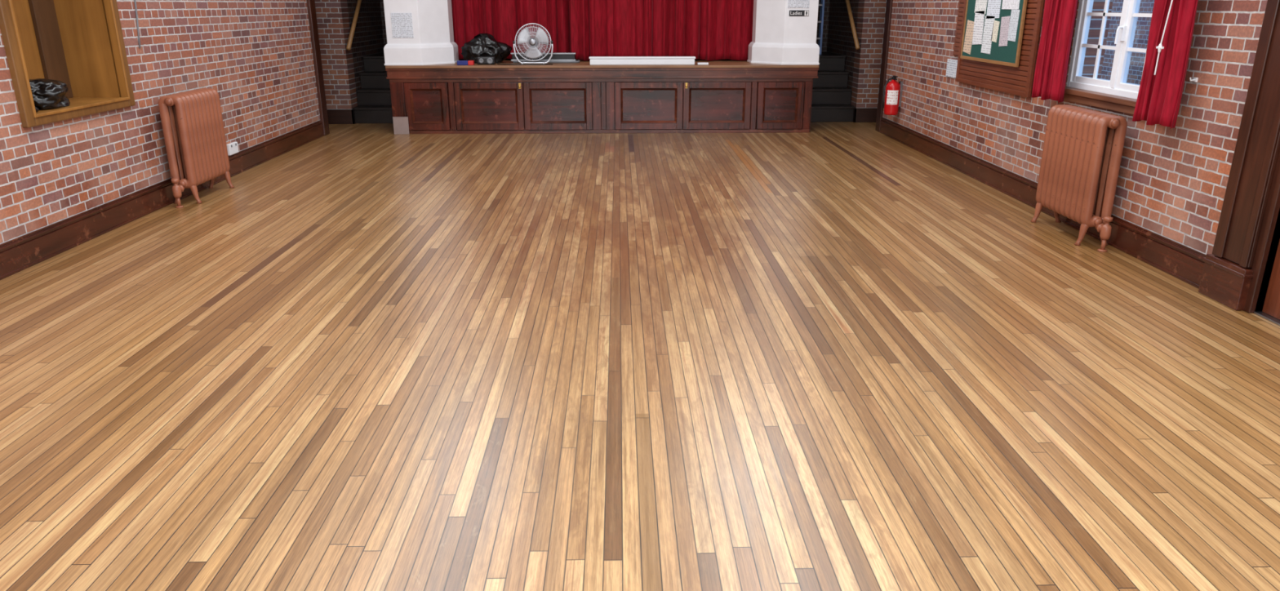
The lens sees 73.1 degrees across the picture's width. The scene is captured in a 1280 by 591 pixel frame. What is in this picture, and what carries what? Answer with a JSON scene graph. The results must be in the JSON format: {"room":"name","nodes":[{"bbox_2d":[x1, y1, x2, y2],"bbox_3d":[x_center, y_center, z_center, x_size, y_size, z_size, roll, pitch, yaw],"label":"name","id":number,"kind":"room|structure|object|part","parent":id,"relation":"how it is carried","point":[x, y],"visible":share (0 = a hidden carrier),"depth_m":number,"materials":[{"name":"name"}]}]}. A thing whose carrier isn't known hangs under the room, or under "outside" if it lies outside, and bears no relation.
{"room":"community hall","nodes":[
{"label":"community hall","id":0,"kind":"room"},
{"bbox_2d":[0,0,319,244],"bbox_3d":[-4.132,-1.759,3.652,0.430,4.200,14.640,0,19,-1],"label":"wall","id":1,"kind":"structure","parent":0,"point":[257,55],"depth_m":7.14,"materials":[{"name":"brick"}]},
{"bbox_2d":[0,0,135,127],"bbox_3d":[-4.145,-1.910,5.934,0.450,1.330,1.300,0,19,-1],"label":"hatch","id":2,"kind":"object","parent":1,"relation":"attached to","point":[79,44],"visible":0.9,"depth_m":6.43,"materials":[{"name":"brown wood"}]},
{"bbox_3d":[-4.360,-1.897,5.927,0.020,1.190,1.150,0,19,-1],"label":"panel","id":3,"kind":"part","parent":2,"relation":"part of","materials":[{"name":"paint"}]},
{"bbox_2d":[28,78,70,109],"bbox_3d":[-4.100,-1.390,5.931,0.324,0.200,0.425,0,19,-1],"label":"bag","id":4,"kind":"object","parent":2,"relation":"on","point":[47,94],"visible":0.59,"depth_m":5.84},
{"bbox_2d":[35,97,118,112],"bbox_3d":[-4.170,-1.338,6.120,0.360,0.017,1.110,0,19,-1],"label":"shelf","id":5,"kind":"object","parent":2,"relation":"attached to","point":[74,101],"depth_m":6.41,"materials":[{"name":"wood"}]},
{"bbox_2d":[133,0,141,48],"bbox_3d":[-3.987,-2.614,6.708,0.014,1.331,0.084,0,19,-1],"label":"cable","id":6,"kind":"object","parent":1,"relation":"attached to","point":[135,1],"visible":1,"depth_m":6.85,"materials":[{"name":"grey plastic"}]},
{"bbox_2d":[0,120,324,279],"bbox_3d":[-3.901,0.144,4.268,0.032,0.200,14.380,0,19,-1],"label":"baseboard","id":7,"kind":"structure","parent":1,"relation":"attached to","point":[19,254],"depth_m":6.48,"materials":[{"name":"brown wood"}]},
{"bbox_2d":[226,142,238,155],"bbox_3d":[-4.004,-1.445,8.490,0.040,0.105,0.200,0,19,-1],"label":"wall socket","id":8,"kind":"object","parent":1,"relation":"attached to","point":[233,148],"visible":0.84,"depth_m":8.47,"materials":[{"name":"white plastic"}]},
{"bbox_2d":[306,0,329,135],"bbox_3d":[-4.210,-4.076,10.527,0.320,4.200,0.190,0,19,-1],"label":"trim","id":9,"kind":"structure","parent":1,"relation":"attached to","point":[310,3],"depth_m":10.89,"materials":[{"name":"brown wood"}]},
{"bbox_2d":[314,0,357,109],"bbox_3d":[-4.779,-4.463,11.676,1.440,4.200,0.300,0,19,-1],"label":"wall pier","id":10,"kind":"object","parent":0,"point":[332,15],"visible":0.2,"depth_m":11.94,"materials":[{"name":"brick"}]},
{"bbox_2d":[327,109,355,124],"bbox_3d":[-4.710,-2.516,12.162,1.370,0.200,0.035,0,19,-1],"label":"baseboard","id":11,"kind":"structure","parent":10,"relation":"attached to","point":[335,116],"depth_m":12.16,"materials":[{"name":"brown wood"}]},
{"bbox_2d":[346,0,361,50],"bbox_3d":[-4.024,-3.985,12.215,0.088,0.954,1.155,0,19,-1],"label":"handrail","id":12,"kind":"object","parent":10,"relation":"attached to","point":[348,44],"visible":1,"depth_m":12.05,"materials":[{"name":"brown wood"}]},
{"bbox_2d":[346,0,384,106],"bbox_3d":[-4.185,-4.811,12.708,0.200,4.200,1.850,0,19,-1],"label":"wall","id":13,"kind":"structure","parent":0,"point":[368,39],"depth_m":12.80,"materials":[{"name":"brick"}]},
{"bbox_2d":[379,0,830,51],"bbox_3d":[-0.537,-5.118,13.620,7.140,4.200,0.100,0,19,-1],"label":"wall","id":14,"kind":"structure","parent":0,"point":[826,12],"depth_m":13.86,"materials":[{"name":"brick"}]},
{"bbox_2d":[0,121,1279,590],"bbox_3d":[-0.286,-0.255,5.923,10.100,0.100,17.800,0,19,-1],"label":"floor","id":15,"kind":"structure","parent":0,"point":[833,356],"depth_m":3.77,"materials":[{"name":"brown wood"}]},
{"bbox_2d":[158,88,234,208],"bbox_3d":[-3.839,-1.287,7.437,0.234,0.901,0.888,0,19,-1],"label":"radiator","id":16,"kind":"object","parent":15,"relation":"on","point":[192,121],"visible":1,"depth_m":7.28,"materials":[{"name":"metal"}]},
{"bbox_2d":[352,52,393,123],"bbox_3d":[-3.682,-3.163,13.015,0.775,0.880,1.945,0,19,-1],"label":"staircase","id":17,"kind":"structure","parent":15,"relation":"on","point":[374,97],"depth_m":12.40,"materials":[{"name":"black wood"}]},
{"bbox_2d":[385,58,818,133],"bbox_3d":[-0.503,-3.016,12.608,5.530,0.862,3.121,0,19,-1],"label":"stage","id":18,"kind":"object","parent":15,"relation":"on","point":[725,95],"visible":0.98,"depth_m":11.17,"materials":[{"name":"brown wood"}]},
{"bbox_2d":[392,116,409,133],"bbox_3d":[-3.093,-2.202,11.187,0.195,0.223,0.007,0,19,-1],"label":"sheet","id":19,"kind":"object","parent":18,"relation":"attached to","point":[401,125],"visible":1,"depth_m":11.18,"materials":[{"name":"white paper"}]},
{"bbox_2d":[383,0,458,65],"bbox_3d":[-2.851,-4.626,10.825,0.836,3.328,0.696,0,19,-1],"label":"pillar","id":20,"kind":"structure","parent":18,"relation":"on","point":[433,42],"depth_m":11.01,"materials":[{"name":"white paint"}]},
{"bbox_2d":[391,13,413,37],"bbox_3d":[-3.003,-3.413,10.909,0.260,0.300,0.005,0,19,-1],"label":"paper notice","id":21,"kind":"object","parent":20,"relation":"attached to","point":[402,23],"visible":1,"depth_m":10.91,"materials":[{"name":"white paper"}]},
{"bbox_3d":[-2.747,-2.440,11.153,0.550,0.600,0.038,0,19,-1],"label":"panel","id":22,"kind":"part","parent":18,"relation":"part of","materials":[{"name":"brown wood"}]},
{"bbox_3d":[-2.747,-2.450,11.165,0.356,0.395,0.014,0,19,-1],"label":"panel","id":23,"kind":"part","parent":18,"relation":"part of","materials":[{"name":"brown wood"}]},
{"bbox_3d":[-2.746,-2.442,11.143,0.400,0.439,0.040,0,19,-1],"label":"moulding","id":24,"kind":"part","parent":18,"relation":"part of","materials":[{"name":"brown wood"}]},
{"bbox_2d":[457,60,474,65],"bbox_3d":[-2.239,-2.992,11.101,0.210,0.055,0.090,0,19,-1],"label":"tool case","id":25,"kind":"object","parent":18,"relation":"on","point":[459,62],"visible":1,"depth_m":11.06,"materials":[{"name":"blue plastic"}]},
{"bbox_2d":[476,50,495,64],"bbox_3d":[-1.992,-3.079,11.183,0.230,0.169,0.150,0,19,-1],"label":"radio","id":26,"kind":"object","parent":18,"relation":"on","point":[480,60],"visible":1,"depth_m":11.13,"materials":[{"name":"black plastic"}]},
{"bbox_3d":[-1.987,-3.123,11.174,0.198,0.080,0.018,0,19,-1],"label":"handle","id":27,"kind":"part","parent":26,"relation":"part of","materials":[{"name":"black plastic"}]},
{"bbox_2d":[461,32,511,62],"bbox_3d":[-2.037,-3.288,11.470,0.680,0.380,0.393,0,19,-1],"label":"bag","id":28,"kind":"object","parent":18,"relation":"on","point":[471,50],"visible":0.82,"depth_m":11.35,"materials":[{"name":"black plastic"}]},
{"bbox_3d":[-1.944,-2.449,11.161,0.725,0.439,0.040,0,19,-1],"label":"moulding","id":29,"kind":"part","parent":18,"relation":"part of","materials":[{"name":"brown wood"}]},
{"bbox_3d":[-1.944,-2.446,11.172,0.875,0.600,0.038,0,19,-1],"label":"cupboard door","id":30,"kind":"part","parent":18,"relation":"part of","materials":[{"name":"brown wood"}]},
{"bbox_3d":[-1.945,-2.456,11.183,0.681,0.395,0.014,0,19,-1],"label":"panel","id":31,"kind":"part","parent":18,"relation":"part of","materials":[{"name":"brown wood"}]},
{"bbox_2d":[497,63,552,65],"bbox_3d":[-1.489,-2.980,11.130,0.728,0.012,0.088,1,19,3],"label":"power cable","id":32,"kind":"object","parent":18,"relation":"on","point":[497,64],"visible":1,"depth_m":11.11,"materials":[{"name":"black plastic"}]},
{"bbox_2d":[512,22,553,63],"bbox_3d":[-1.389,-3.280,11.239,0.521,0.509,0.276,0,19,-1],"label":"floor fan","id":33,"kind":"object","parent":18,"relation":"on","point":[541,37],"visible":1,"depth_m":11.20,"materials":[{"name":"silver metal"}]},
{"bbox_3d":[-1.500,-3.373,11.197,0.186,0.207,0.070,0,19,-1],"label":"blade","id":34,"kind":"part","parent":33,"relation":"part of","materials":[{"name":"metal"}]},
{"bbox_2d":[516,23,550,57],"bbox_3d":[-1.390,-3.300,11.248,0.476,0.474,0.095,0,19,-1],"label":"grille","id":35,"kind":"object","parent":33,"relation":"attached to","point":[541,37],"depth_m":11.20,"materials":[{"name":"silver metal"}]},
{"bbox_3d":[-1.390,-3.181,11.254,0.250,0.173,0.049,4,19,12],"label":"blade","id":36,"kind":"part","parent":33,"relation":"part of","materials":[{"name":"metal"}]},
{"bbox_3d":[-1.277,-3.366,11.199,0.183,0.221,0.054,0,19,-1],"label":"blade","id":37,"kind":"part","parent":33,"relation":"part of","materials":[{"name":"metal"}]},
{"bbox_2d":[511,52,579,62],"bbox_3d":[-1.260,-3.190,11.571,0.913,0.129,0.246,0,19,-1],"label":"folding table","id":38,"kind":"object","parent":18,"relation":"on","point":[557,57],"visible":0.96,"depth_m":11.49,"materials":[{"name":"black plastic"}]},
{"bbox_3d":[-1.284,-3.213,11.467,0.860,0.020,0.020,0,19,-1],"label":"edge trim","id":39,"kind":"part","parent":38,"relation":"part of","materials":[{"name":"metal"}]},
{"bbox_3d":[-1.284,-3.130,11.495,0.860,0.025,0.020,0,19,-1],"label":"edge trim","id":40,"kind":"part","parent":38,"relation":"part of","materials":[{"name":"metal"}]},
{"bbox_3d":[-1.245,-3.141,11.587,0.883,0.027,0.246,0,19,-1],"label":"leg frame","id":41,"kind":"part","parent":38,"relation":"part of","materials":[{"name":"grey plastic"}]},
{"bbox_3d":[-1.059,-2.455,11.181,0.725,0.439,0.040,0,19,-1],"label":"moulding","id":42,"kind":"part","parent":18,"relation":"part of","materials":[{"name":"brown wood"}]},
{"bbox_3d":[-1.060,-2.453,11.192,0.875,0.600,0.038,0,19,-1],"label":"cupboard door","id":43,"kind":"part","parent":18,"relation":"part of","materials":[{"name":"brown wood"}]},
{"bbox_3d":[-1.060,-2.463,11.203,0.681,0.395,0.014,0,19,-1],"label":"panel","id":44,"kind":"part","parent":18,"relation":"part of","materials":[{"name":"brown wood"}]},
{"bbox_3d":[-0.488,-2.776,11.124,5.430,0.045,0.048,0,19,-1],"label":"rail","id":45,"kind":"part","parent":18,"relation":"part of","materials":[{"name":"brown wood"}]},
{"bbox_3d":[-0.488,-2.154,11.331,5.430,0.045,0.052,0,19,-1],"label":"rail","id":46,"kind":"part","parent":18,"relation":"part of","materials":[{"name":"brown wood"}]},
{"bbox_2d":[589,56,695,64],"bbox_3d":[0.030,-3.035,11.159,1.370,0.100,0.130,0,19,-1],"label":"case","id":47,"kind":"object","parent":18,"relation":"on","point":[593,60],"visible":1,"depth_m":11.10,"materials":[{"name":"plastic"}]},
{"bbox_3d":[0.030,-3.071,11.147,1.370,0.024,0.130,0,19,-1],"label":"lid","id":48,"kind":"part","parent":47,"relation":"part of","materials":[{"name":"white plastic"}]},
{"bbox_3d":[0.115,-2.462,11.218,0.875,0.600,0.038,0,19,-1],"label":"cupboard door","id":49,"kind":"part","parent":18,"relation":"part of","materials":[{"name":"brown wood"}]},
{"bbox_3d":[0.115,-2.472,11.230,0.681,0.395,0.014,0,19,-1],"label":"panel","id":50,"kind":"part","parent":18,"relation":"part of","materials":[{"name":"brown wood"}]},
{"bbox_3d":[0.115,-2.464,11.208,0.725,0.439,0.040,0,19,-1],"label":"moulding","id":51,"kind":"part","parent":18,"relation":"part of","materials":[{"name":"brown wood"}]},
{"bbox_2d":[570,0,753,60],"bbox_3d":[0.438,-4.278,11.485,2.745,2.228,0.176,0,19,-1],"label":"stage curtain","id":52,"kind":"object","parent":18,"relation":"on","point":[703,29],"visible":0.82,"depth_m":11.70,"materials":[{"name":"red fabric"}]},
{"bbox_2d":[697,62,708,64],"bbox_3d":[0.814,-3.006,11.189,0.140,0.025,0.080,0,19,-1],"label":"block","id":53,"kind":"object","parent":18,"relation":"on","point":[698,63],"visible":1,"depth_m":11.15,"materials":[{"name":"plastic"}]},
{"bbox_3d":[1.000,-2.478,11.250,0.681,0.395,0.014,0,19,-1],"label":"panel","id":54,"kind":"part","parent":18,"relation":"part of","materials":[{"name":"brown wood"}]},
{"bbox_3d":[1.000,-2.469,11.238,0.875,0.600,0.038,0,19,-1],"label":"cupboard door","id":55,"kind":"part","parent":18,"relation":"part of","materials":[{"name":"brown wood"}]},
{"bbox_3d":[1.000,-2.471,11.228,0.725,0.439,0.040,0,19,-1],"label":"moulding","id":56,"kind":"part","parent":18,"relation":"part of","materials":[{"name":"brown wood"}]},
{"bbox_3d":[1.827,-2.485,11.268,0.406,0.395,0.014,0,19,-1],"label":"panel","id":57,"kind":"part","parent":18,"relation":"part of","materials":[{"name":"brown wood"}]},
{"bbox_3d":[1.827,-2.475,11.257,0.600,0.600,0.038,0,19,-1],"label":"panel","id":58,"kind":"part","parent":18,"relation":"part of","materials":[{"name":"brown wood"}]},
{"bbox_3d":[1.827,-2.477,11.247,0.450,0.439,0.040,0,19,-1],"label":"moulding","id":59,"kind":"part","parent":18,"relation":"part of","materials":[{"name":"brown wood"}]},
{"bbox_2d":[746,0,819,64],"bbox_3d":[1.888,-4.662,10.932,0.836,3.328,0.696,0,19,-1],"label":"pillar","id":60,"kind":"structure","parent":18,"relation":"on","point":[778,37],"depth_m":11.11,"materials":[{"name":"white paint"}]},
{"bbox_2d":[787,0,809,7],"bbox_3d":[2.010,-3.792,10.908,0.270,0.300,0.005,0,19,-1],"label":"paper notice","id":61,"kind":"object","parent":60,"relation":"attached to","point":[792,3],"visible":1,"depth_m":10.94,"materials":[{"name":"white paper"}]},
{"bbox_2d":[789,9,808,16],"bbox_3d":[2.020,-3.588,10.973,0.250,0.070,0.012,0,19,-1],"label":"sign","id":62,"kind":"object","parent":60,"relation":"attached to","point":[792,12],"visible":1,"depth_m":10.97,"materials":[{"name":"black plastic"}]},
{"bbox_2d":[810,51,855,121],"bbox_3d":[2.654,-3.211,13.158,0.790,0.880,1.945,0,19,-1],"label":"staircase","id":63,"kind":"structure","parent":15,"relation":"on","point":[831,95],"depth_m":12.55,"materials":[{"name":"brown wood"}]},
{"bbox_2d":[816,0,824,53],"bbox_3d":[2.614,-4.360,12.968,0.280,1.420,0.130,0,19,-1],"label":"ladder","id":64,"kind":"object","parent":63,"relation":"on","point":[820,21],"visible":0.35,"depth_m":13.03,"materials":[{"name":"metal"}]},
{"bbox_3d":[2.738,-4.328,13.029,0.030,1.320,0.040,0,19,-1],"label":"rail","id":65,"kind":"part","parent":64,"relation":"part of","materials":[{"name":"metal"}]},
{"bbox_2d":[1031,104,1127,252],"bbox_3d":[3.155,-0.863,6.178,0.234,0.901,0.918,0,19,-1],"label":"radiator","id":66,"kind":"object","parent":15,"relation":"on","point":[1082,150],"visible":1,"depth_m":6.02,"materials":[{"name":"metal"}]},
{"bbox_2d":[826,0,858,102],"bbox_3d":[3.153,-4.867,12.874,0.200,4.200,1.850,0,19,-1],"label":"wall","id":67,"kind":"structure","parent":0,"point":[840,40],"depth_m":12.97,"materials":[{"name":"brick"}]},
{"bbox_2d":[850,0,886,107],"bbox_3d":[3.838,-4.529,11.871,1.520,4.200,0.300,0,19,-1],"label":"wall pier","id":68,"kind":"object","parent":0,"point":[871,13],"visible":0.2,"depth_m":12.11,"materials":[{"name":"brick"}]},
{"bbox_2d":[844,0,860,49],"bbox_3d":[3.026,-4.039,12.374,0.088,0.954,1.155,0,19,-1],"label":"handrail","id":69,"kind":"object","parent":68,"relation":"attached to","point":[847,2],"visible":1,"depth_m":12.22,"materials":[{"name":"brown wood"}]},
{"bbox_2d":[853,107,877,122],"bbox_3d":[3.777,-2.581,12.354,1.450,0.200,0.035,0,19,-1],"label":"baseboard","id":70,"kind":"structure","parent":68,"relation":"attached to","point":[860,114],"depth_m":12.32,"materials":[{"name":"brown wood"}]},
{"bbox_2d":[882,0,1279,311],"bbox_3d":[3.509,-1.836,3.882,0.300,4.200,14.760,0,19,-1],"label":"wall","id":71,"kind":"structure","parent":0,"point":[1171,184],"depth_m":5.74,"materials":[{"name":"brick"}]},
{"bbox_2d":[875,0,893,132],"bbox_3d":[3.319,-4.176,10.826,0.330,4.200,0.180,0,19,-1],"label":"trim","id":72,"kind":"structure","parent":71,"relation":"attached to","point":[889,2],"depth_m":11.17,"materials":[{"name":"brown wood"}]},
{"bbox_2d":[881,75,902,115],"bbox_3d":[3.095,-2.455,10.590,0.218,0.468,0.185,0,19,-1],"label":"fire extinguisher","id":73,"kind":"object","parent":71,"relation":"attached to","point":[893,95],"visible":1,"depth_m":10.55,"materials":[{"name":"red metal"}]},
{"bbox_3d":[3.078,-2.417,10.538,0.128,0.170,0.029,5,19,15],"label":"label panel","id":74,"kind":"part","parent":73,"relation":"part of","materials":[{"name":"white paper"}]},
{"bbox_3d":[3.099,-2.639,10.495,0.048,0.058,0.123,0,19,-1],"label":"valve handle","id":75,"kind":"part","parent":73,"relation":"part of","materials":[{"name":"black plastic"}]},
{"bbox_2d":[945,58,957,78],"bbox_3d":[3.235,-2.350,8.937,0.012,0.175,0.320,0,19,-1],"label":"paper notice","id":76,"kind":"object","parent":71,"relation":"attached to","point":[951,69],"visible":0.93,"depth_m":8.96,"materials":[{"name":"white paper"}]},
{"bbox_2d":[952,0,1044,97],"bbox_3d":[3.232,-2.641,7.868,0.063,1.460,1.840,0,19,-1],"label":"noticeboard","id":77,"kind":"object","parent":71,"relation":"attached to","point":[1010,68],"visible":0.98,"depth_m":7.64,"materials":[{"name":"red wood"}]},
{"bbox_2d":[963,19,973,54],"bbox_3d":[3.195,-2.511,8.391,0.003,0.318,0.220,0,19,-1],"label":"paper","id":78,"kind":"object","parent":77,"relation":"attached to","point":[970,26],"visible":1,"depth_m":8.39,"materials":[{"name":"beige paper"}]},
{"bbox_2d":[972,10,984,44],"bbox_3d":[3.199,-2.531,8.168,0.004,0.311,0.235,0,19,-1],"label":"paper","id":79,"kind":"object","parent":77,"relation":"attached to","point":[979,17],"visible":1,"depth_m":8.16,"materials":[{"name":"white paper"}]},
{"bbox_2d":[974,0,987,13],"bbox_3d":[3.199,-2.787,8.082,0.004,0.293,0.274,0,19,-1],"label":"paper","id":80,"kind":"object","parent":77,"relation":"attached to","point":[980,5],"visible":1,"depth_m":8.11,"materials":[{"name":"white paper"}]},
{"bbox_2d":[981,15,995,53],"bbox_3d":[3.206,-2.404,7.963,0.003,0.334,0.216,0,19,-1],"label":"paper","id":81,"kind":"object","parent":77,"relation":"attached to","point":[988,23],"visible":1,"depth_m":7.95,"materials":[{"name":"white paper"}]},
{"bbox_2d":[986,0,1000,18],"bbox_3d":[3.207,-2.666,7.817,0.003,0.310,0.290,0,19,-1],"label":"paper","id":82,"kind":"object","parent":77,"relation":"attached to","point":[993,6],"visible":1,"depth_m":7.83,"materials":[{"name":"white paper"}]},
{"bbox_3d":[3.213,-2.627,7.841,0.022,0.990,1.280,0,19,-1],"label":"frame","id":83,"kind":"part","parent":77,"relation":"part of","materials":[{"name":"brown wood"}]},
{"bbox_2d":[991,20,999,42],"bbox_3d":[3.209,-2.388,7.805,0.003,0.190,0.135,0,19,-1],"label":"paper","id":84,"kind":"object","parent":77,"relation":"attached to","point":[996,24],"visible":1,"depth_m":7.80,"materials":[{"name":"beige paper"}]},
{"bbox_2d":[998,15,1010,46],"bbox_3d":[3.213,-2.330,7.619,0.004,0.261,0.187,0,19,-1],"label":"paper","id":85,"kind":"object","parent":77,"relation":"attached to","point":[1005,21],"visible":1,"depth_m":7.61,"materials":[{"name":"pink paper"}]},
{"bbox_2d":[1001,0,1019,8],"bbox_3d":[3.215,-2.611,7.466,0.004,0.260,0.340,0,19,-1],"label":"paper","id":86,"kind":"object","parent":77,"relation":"attached to","point":[1006,4],"visible":1,"depth_m":7.48,"materials":[{"name":"white paper"}]},
{"bbox_2d":[1007,8,1019,41],"bbox_3d":[3.218,-2.330,7.445,0.003,0.265,0.169,0,19,-1],"label":"paper","id":87,"kind":"object","parent":77,"relation":"attached to","point":[1015,14],"visible":1,"depth_m":7.44,"materials":[{"name":"white paper"}]},
{"bbox_2d":[879,116,1206,288],"bbox_3d":[3.250,-1.185,8.212,0.032,0.200,6.680,0,19,-1],"label":"baseboard","id":88,"kind":"structure","parent":71,"relation":"attached to","point":[1184,263],"depth_m":6.90,"materials":[{"name":"brown wood"}]},
{"bbox_2d":[1065,0,1078,85],"bbox_3d":[3.321,-2.078,5.928,0.060,1.368,1.440,0,19,-1],"label":"trim","id":89,"kind":"structure","parent":71,"relation":"attached to","point":[1077,0],"depth_m":6.66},
{"bbox_2d":[1063,86,1136,115],"bbox_3d":[3.306,-1.386,6.161,0.090,0.092,1.440,0,19,-1],"label":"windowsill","id":90,"kind":"structure","parent":71,"relation":"attached to","point":[1111,102],"depth_m":6.14,"materials":[{"name":"brown wood"}]},
{"bbox_2d":[1066,0,1152,99],"bbox_3d":[3.367,-2.049,5.939,0.129,1.310,1.300,0,19,-1],"label":"window","id":91,"kind":"structure","parent":71,"relation":"in","point":[1117,85],"depth_m":6.19,"materials":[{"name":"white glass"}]},
{"bbox_3d":[3.332,-1.810,5.997,0.059,0.120,0.030,0,19,-1],"label":"handle","id":92,"kind":"part","parent":91,"relation":"part of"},
{"bbox_2d":[1189,77,1198,81],"bbox_3d":[3.312,-1.294,5.176,0.046,0.026,0.025,0,19,-1],"label":"hook","id":93,"kind":"object","parent":71,"relation":"attached to","point":[1195,79],"visible":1,"depth_m":5.17,"materials":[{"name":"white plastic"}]},
{"bbox_2d":[1198,253,1253,311],"bbox_3d":[3.308,-0.079,4.875,0.085,0.235,0.350,0,19,-1],"label":"trim","id":94,"kind":"structure","parent":71,"relation":"attached to","point":[1223,280],"depth_m":4.83,"materials":[{"name":"brown wood"}]},
{"bbox_2d":[1212,0,1279,312],"bbox_3d":[3.368,-1.046,4.514,0.165,2.300,0.340,0,19,-1],"label":"trim","id":95,"kind":"structure","parent":71,"relation":"attached to","point":[1251,206],"depth_m":4.62,"materials":[{"name":"brown wood"}]},
{"bbox_2d":[1253,311,1279,325],"bbox_3d":[3.389,0.242,4.273,0.055,0.012,0.940,0,19,-1],"label":"trim","id":96,"kind":"structure","parent":71,"relation":"attached to","point":[1262,314],"depth_m":4.63,"materials":[{"name":"metal"}]},
{"bbox_2d":[1262,239,1279,319],"bbox_3d":[3.429,-0.726,3.950,0.055,2.028,0.925,0,19,-1],"label":"door","id":97,"kind":"structure","parent":71,"relation":"in","point":[1271,307],"depth_m":4.62,"materials":[{"name":"red wood"}]},
{"bbox_3d":[3.236,-2.751,5.593,0.134,0.027,2.228,0,19,-1],"label":"rail","id":98,"kind":"object","parent":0,"visible":0},
{"bbox_2d":[1031,0,1077,102],"bbox_3d":[3.180,-2.215,6.499,0.127,1.456,0.406,1,19,2],"label":"window curtain","id":99,"kind":"object","parent":98,"relation":"hanging from","point":[1059,15],"visible":1,"depth_m":6.56,"materials":[{"name":"red fabric"}]},
{"bbox_2d":[1154,0,1173,75],"bbox_3d":[3.087,-1.896,4.967,0.023,1.220,0.086,-5,19,-14],"label":"pull cord","id":100,"kind":"object","parent":98,"relation":"hanging from","point":[1159,46],"visible":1,"depth_m":5.11,"materials":[{"name":"white fabric"}]},
{"bbox_2d":[1132,0,1198,128],"bbox_3d":[3.211,-1.756,5.147,0.152,1.460,0.362,0,19,-1],"label":"window curtain","id":101,"kind":"object","parent":98,"relation":"hanging from","point":[1159,96],"visible":0.96,"depth_m":5.22,"materials":[{"name":"red fabric"}]},
{"label":"outside","id":102,"kind":"structure","parent":0,"visible":0},
{"bbox_3d":[8.709,-1.224,10.363,10.100,0.100,28.000,0,19,-1],"label":"ground","id":103,"kind":"structure","parent":102,"visible":0},
{"bbox_2d":[1100,0,1154,84],"bbox_3d":[8.014,-6.097,12.925,0.300,7.500,20.000,0,19,-1],"label":"wall","id":104,"kind":"structure","parent":103,"relation":"on","point":[1143,24],"depth_m":13.74,"materials":[{"name":"red brick"}]},
{"bbox_3d":[-0.492,-5.933,11.341,7.140,1.200,0.200,0,19,-1],"label":"wall","id":105,"kind":"structure","parent":0,"visible":0},
{"bbox_2d":[451,0,571,59],"bbox_3d":[-1.779,-4.340,11.663,1.851,2.225,0.174,0,19,-1],"label":"stage curtain","id":106,"kind":"object","parent":105,"relation":"hanging from","point":[500,19],"visible":0.56,"depth_m":11.83,"materials":[{"name":"red fabric"}]}
]}

